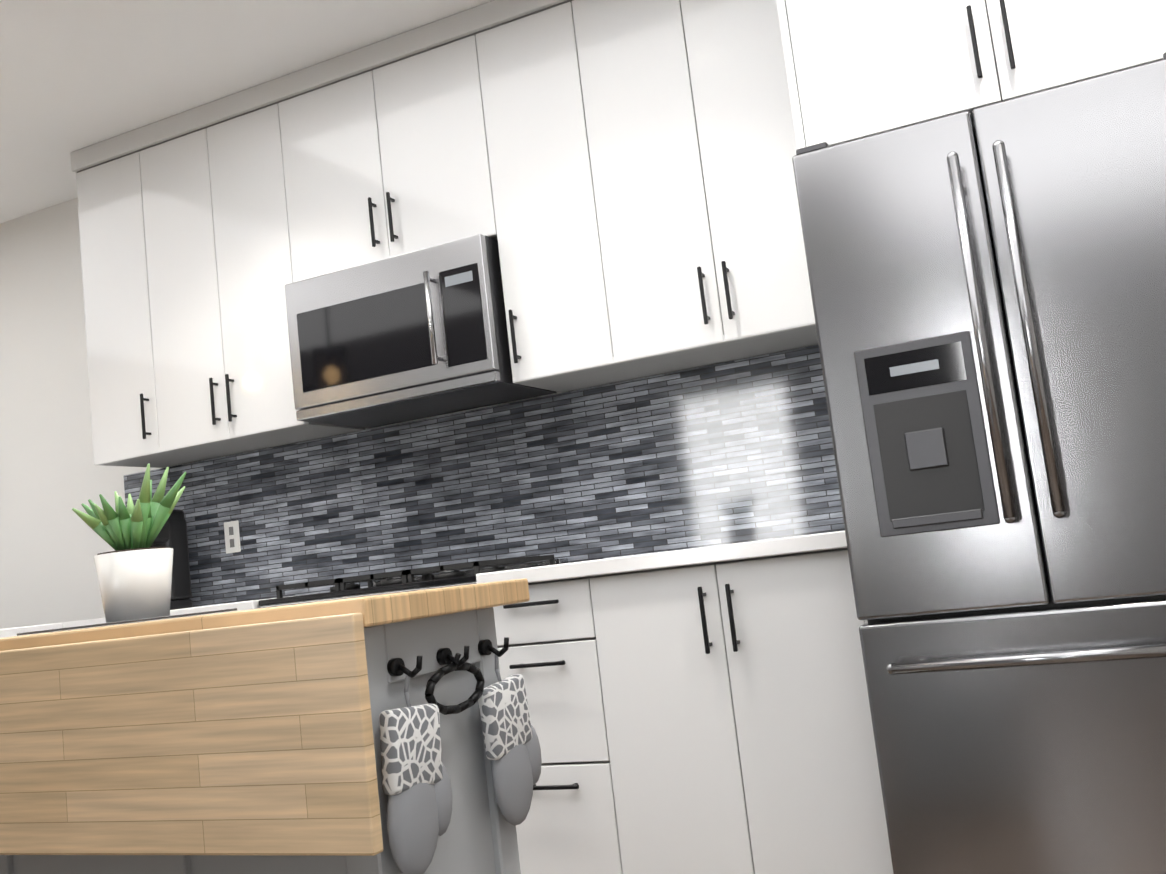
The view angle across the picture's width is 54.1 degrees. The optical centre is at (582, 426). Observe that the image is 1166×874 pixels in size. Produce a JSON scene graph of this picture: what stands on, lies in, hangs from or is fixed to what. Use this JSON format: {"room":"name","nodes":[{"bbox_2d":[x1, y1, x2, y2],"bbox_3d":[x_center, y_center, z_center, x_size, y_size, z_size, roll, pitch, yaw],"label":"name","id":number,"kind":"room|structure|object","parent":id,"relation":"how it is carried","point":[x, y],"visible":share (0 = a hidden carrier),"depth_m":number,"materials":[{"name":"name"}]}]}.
{"room":"kitchen","nodes":[
{"label":"kitchen","id":0,"kind":"room"},
{"bbox_2d":[0,0,492,222],"bbox_3d":[-2.186,-1.366,1.540,7.080,0.100,6.000,-10,-8,25],"label":"ceiling","id":1,"kind":"structure","parent":0,"point":[75,75],"depth_m":3.60,"materials":[{"name":"white paint"}]},
{"bbox_2d":[0,198,803,628],"bbox_3d":[-0.763,0.164,4.030,7.080,2.630,0.100,-10,-8,25],"label":"wall","id":2,"kind":"structure","parent":0,"point":[52,542],"depth_m":4.67,"materials":[{"name":"white paint"}]},
{"bbox_2d":[70,128,202,467],"bbox_3d":[-1.603,-0.453,4.234,0.317,1.168,0.328,-10,-8,25],"label":"upper cabinet","id":3,"kind":"object","parent":2,"relation":"attached to","point":[120,353],"depth_m":4.09,"materials":[{"name":"grey wood"}]},
{"bbox_2d":[138,81,365,459],"bbox_3d":[-1.178,-0.527,4.036,0.632,1.168,0.328,-10,-8,25],"label":"upper cabinet","id":4,"kind":"object","parent":2,"relation":"attached to","point":[212,217],"depth_m":3.89,"materials":[{"name":"grey wood"}]},
{"bbox_2d":[270,10,489,284],"bbox_3d":[-0.575,-0.860,3.771,0.768,0.713,0.328,-10,-8,25],"label":"upper cabinet","id":5,"kind":"object","parent":2,"relation":"attached to","point":[378,153],"depth_m":3.62,"materials":[{"name":"grey wood"}]},
{"bbox_2d":[285,234,556,427],"bbox_3d":[-0.532,-0.284,3.643,0.735,0.443,0.434,-10,-8,25],"label":"microwave","id":6,"kind":"object","parent":5,"relation":"attached to","point":[417,334],"visible":1,"depth_m":3.48,"materials":[{"name":"grey metal"}]},
{"bbox_2d":[124,345,844,606],"bbox_3d":[-0.456,0.232,3.816,2.908,0.541,0.010,-10,-8,25],"label":"backsplash","id":7,"kind":"structure","parent":2,"relation":"attached to","point":[735,451],"depth_m":3.67,"materials":[{"name":"tile"}]},
{"bbox_2d":[224,520,240,553],"bbox_3d":[-1.288,0.405,4.191,0.070,0.115,0.006,-10,-8,25],"label":"electrical outlet plate","id":8,"kind":"object","parent":7,"relation":"attached to","point":[232,537],"visible":1,"depth_m":4.19,"materials":[{"name":"white plastic"}]},
{"bbox_2d":[466,0,648,392],"bbox_3d":[-0.056,-0.720,3.514,0.329,1.168,0.328,-10,-8,25],"label":"upper cabinet","id":9,"kind":"object","parent":2,"relation":"attached to","point":[530,97],"depth_m":3.36,"materials":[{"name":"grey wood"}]},
{"bbox_2d":[574,0,817,375],"bbox_3d":[0.387,-0.797,3.308,0.659,1.168,0.328,-10,-8,25],"label":"upper cabinet","id":10,"kind":"object","parent":2,"relation":"attached to","point":[616,178],"depth_m":3.16,"materials":[{"name":"grey wood"}]},
{"bbox_2d":[778,0,1165,148],"bbox_3d":[1.020,-1.107,2.872,0.894,0.808,0.608,-10,-8,25],"label":"upper cabinet","id":11,"kind":"object","parent":2,"relation":"attached to","point":[856,69],"depth_m":2.62,"materials":[{"name":"grey wood"}]},
{"bbox_3d":[-1.877,1.325,1.205,7.080,0.100,6.000,-10,-8,25],"label":"floor","id":12,"kind":"structure","parent":0,"visible":0},
{"bbox_2d":[0,578,541,873],"bbox_3d":[-0.653,0.756,1.801,1.172,0.892,0.466,-10,-8,25],"label":"kitchen island","id":13,"kind":"object","parent":12,"relation":"on","point":[393,733],"visible":1,"depth_m":1.53,"materials":[{"name":"wood"},{"name":"gray paint"},{"name":"black metal"}]},
{"bbox_2d":[17,608,236,635],"bbox_3d":[-0.774,0.333,1.953,0.350,0.004,0.350,-10,-8,25],"label":"placemat","id":14,"kind":"object","parent":13,"relation":"on","point":[113,623],"visible":1,"depth_m":1.80,"materials":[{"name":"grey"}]},
{"bbox_2d":[72,464,186,622],"bbox_3d":[-0.794,0.207,2.029,0.202,0.267,0.188,-10,-8,25],"label":"potted plant","id":15,"kind":"object","parent":14,"relation":"on","point":[134,572],"visible":1,"depth_m":1.98,"materials":[{"name":"white ceramic"}]},
{"bbox_2d":[258,555,567,607],"bbox_3d":[-0.456,0.901,3.386,0.750,0.950,0.664,-10,-8,25],"label":"range","id":16,"kind":"object","parent":12,"relation":"on","point":[411,579],"visible":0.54,"depth_m":3.27,"materials":[{"name":"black metal"}]},
{"bbox_2d":[493,579,623,873],"bbox_3d":[0.052,0.857,3.197,0.317,0.875,0.609,-10,-8,25],"label":"base cabinet","id":17,"kind":"object","parent":12,"relation":"on","point":[571,825],"depth_m":2.91,"materials":[{"name":"grey wood"}]},
{"bbox_2d":[592,547,892,873],"bbox_3d":[0.499,0.780,2.990,0.681,0.875,0.609,-10,-8,25],"label":"base cabinet","id":18,"kind":"object","parent":12,"relation":"on","point":[700,711],"depth_m":2.71,"materials":[{"name":"grey wood"}]},
{"bbox_2d":[0,618,118,637],"bbox_3d":[-2.106,0.610,2.952,0.655,0.039,1.670,-10,-8,25],"label":"countertop","id":19,"kind":"structure","parent":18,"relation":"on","point":[8,632],"depth_m":3.34,"materials":[{"name":"white stone"}]},
{"bbox_2d":[119,592,379,623],"bbox_3d":[-1.367,0.640,3.876,1.199,0.039,0.634,-10,-8,25],"label":"countertop","id":20,"kind":"structure","parent":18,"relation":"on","point":[245,605],"depth_m":3.41,"materials":[{"name":"white stone"}]},
{"bbox_2d":[126,508,192,609],"bbox_3d":[-1.562,0.480,4.118,0.162,0.378,0.228,-10,-8,25],"label":"coffee maker","id":21,"kind":"object","parent":20,"relation":"on","point":[173,533],"visible":0.25,"depth_m":4.13,"materials":[{"name":"black plastic"}]},
{"bbox_2d":[476,531,846,583],"bbox_3d":[0.299,0.352,3.101,0.997,0.039,0.634,-10,-8,25],"label":"countertop","id":22,"kind":"structure","parent":18,"relation":"on","point":[830,541],"depth_m":2.79,"materials":[{"name":"white stone"}]},
{"bbox_2d":[792,52,1165,873],"bbox_3d":[1.090,0.211,2.589,0.830,1.765,0.867,-10,-8,25],"label":"fridge","id":23,"kind":"object","parent":12,"relation":"on","point":[988,290],"visible":1,"depth_m":2.29,"materials":[{"name":"grey metal"}]}
]}

